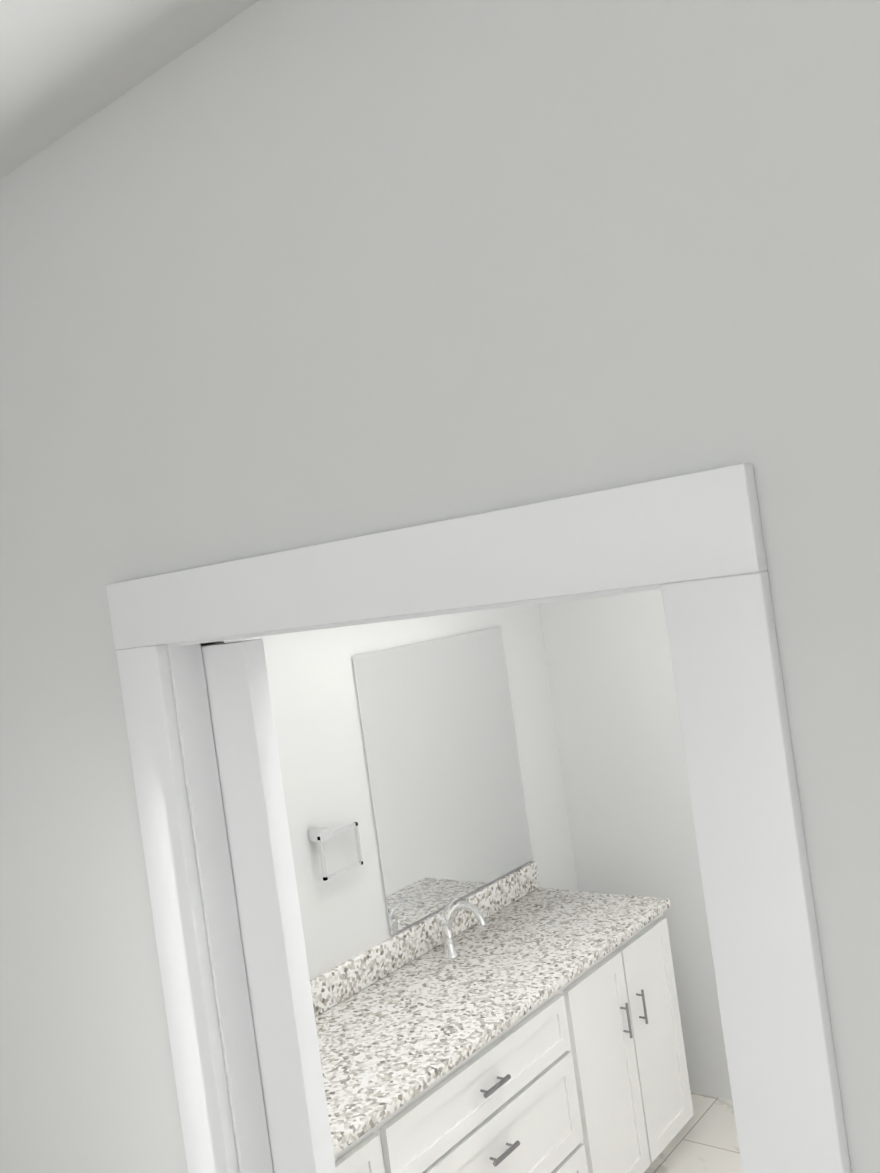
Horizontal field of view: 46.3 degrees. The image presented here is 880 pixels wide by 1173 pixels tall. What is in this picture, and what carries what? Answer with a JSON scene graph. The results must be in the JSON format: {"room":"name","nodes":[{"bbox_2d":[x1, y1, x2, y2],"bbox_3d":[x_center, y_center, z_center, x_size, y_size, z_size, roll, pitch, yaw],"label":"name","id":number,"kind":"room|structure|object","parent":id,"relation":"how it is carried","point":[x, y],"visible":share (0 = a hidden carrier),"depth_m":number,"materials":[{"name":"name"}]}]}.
{"room":"bedroom","nodes":[
{"label":"bedroom","id":0,"kind":"room"},
{"bbox_2d":[0,0,258,179],"bbox_3d":[-0.180,-0.710,-0.049,4.856,0.100,7.580,-8,0,38],"label":"ceiling","id":1,"kind":"structure","parent":0,"point":[67,66],"depth_m":1.21,"materials":[{"name":"white paint"}]},
{"bbox_2d":[200,642,214,645],"bbox_3d":[-0.506,0.772,1.691,0.775,2.740,0.045,-8,0,38],"label":"wall","id":2,"kind":"structure","parent":0,"point":[209,643],"depth_m":1.45,"materials":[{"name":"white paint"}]},
{"bbox_2d":[215,638,251,643],"bbox_3d":[-0.151,1.079,1.441,0.020,2.035,0.050,-8,0,38],"label":"door frame","id":3,"kind":"structure","parent":2,"relation":"attached to","point":[234,640],"depth_m":1.43,"materials":[{"name":"white wood"}]},
{"bbox_2d":[259,604,577,979],"bbox_3d":[-0.345,0.753,3.286,0.140,2.740,2.798,-8,0,38],"label":"wall","id":4,"kind":"structure","parent":0,"point":[319,738],"depth_m":3.27,"materials":[{"name":"white paint"}]},
{"bbox_2d":[308,822,362,880],"bbox_3d":[-0.316,0.800,3.153,0.054,0.149,0.168,-8,0,38],"label":"towel ring","id":5,"kind":"object","parent":4,"relation":"attached to","point":[319,835],"visible":1,"depth_m":3.10,"materials":[{"name":"silver metal"}]},
{"bbox_2d":[310,861,538,1016],"bbox_3d":[-0.330,1.208,3.091,0.020,0.100,2.282,-8,0,38],"label":"backsplash","id":6,"kind":"structure","parent":4,"relation":"attached to","point":[341,982],"depth_m":3.35,"materials":[{"name":"white stone"}]},
{"bbox_2d":[352,626,532,934],"bbox_3d":[0.037,0.640,3.662,0.005,0.910,0.840,-8,0,38],"label":"bathroom mirror","id":7,"kind":"object","parent":4,"relation":"attached to","point":[443,768],"visible":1,"depth_m":3.61,"materials":[{"name":"clear glass"}]},
{"bbox_2d":[0,0,879,1172],"bbox_3d":[0.782,0.592,0.599,4.170,2.740,0.140,-8,0,38],"label":"wall","id":8,"kind":"structure","parent":0,"point":[374,266],"depth_m":1.06,"materials":[{"name":"white paint"}]},
{"bbox_2d":[166,584,661,646],"bbox_3d":[-0.064,0.029,1.146,0.750,0.020,0.050,-8,0,38],"label":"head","id":9,"kind":"object","parent":8,"relation":"attached to","point":[551,599],"visible":0.29,"depth_m":1.07},
{"bbox_2d":[201,639,335,1172],"bbox_3d":[-0.401,1.110,1.583,0.758,2.017,0.035,-8,0,38],"label":"pocket door","id":10,"kind":"structure","parent":9,"relation":"hanging from","point":[268,909],"depth_m":1.36,"materials":[{"name":"white wood"}]},
{"bbox_2d":[106,464,850,1172],"bbox_3d":[0.064,1.001,1.136,0.898,2.129,0.070,-8,0,38],"label":"door frame","id":11,"kind":"structure","parent":8,"relation":"attached to","point":[756,882],"depth_m":0.93,"materials":[{"name":"white wood"}]},
{"bbox_2d":[539,589,731,1099],"bbox_3d":[1.679,0.473,3.363,2.966,2.740,0.140,-8,0,38],"label":"wall","id":12,"kind":"structure","parent":0,"point":[620,745],"depth_m":4.01,"materials":[{"name":"white paint"}]},
{"bbox_2d":[644,1092,741,1172],"bbox_3d":[1.016,1.976,2.385,3.106,0.060,2.740,-8,0,38],"label":"floor","id":13,"kind":"structure","parent":0,"point":[704,1139],"depth_m":3.62,"materials":[{"name":"tile"}]},
{"bbox_2d":[334,905,693,1172],"bbox_3d":[-0.043,1.671,2.915,0.584,0.835,2.282,-8,0,38],"label":"bathroom vanity","id":14,"kind":"object","parent":13,"relation":"on","point":[520,1020],"depth_m":3.07,"materials":[{"name":"white wood"}]},
{"bbox_2d":[315,885,669,1152],"bbox_3d":[-0.108,1.243,2.921,0.568,0.030,2.282,-8,0,38],"label":"countertop","id":15,"kind":"structure","parent":14,"relation":"on","point":[379,1046],"depth_m":3.05,"materials":[{"name":"white stone"}]},
{"bbox_2d":[440,897,485,959],"bbox_3d":[0.090,1.106,3.345,0.188,0.188,0.104,-8,0,38],"label":"faucet","id":16,"kind":"object","parent":15,"relation":"on","point":[452,951],"depth_m":3.35,"materials":[{"name":"silver metal"}]}
]}

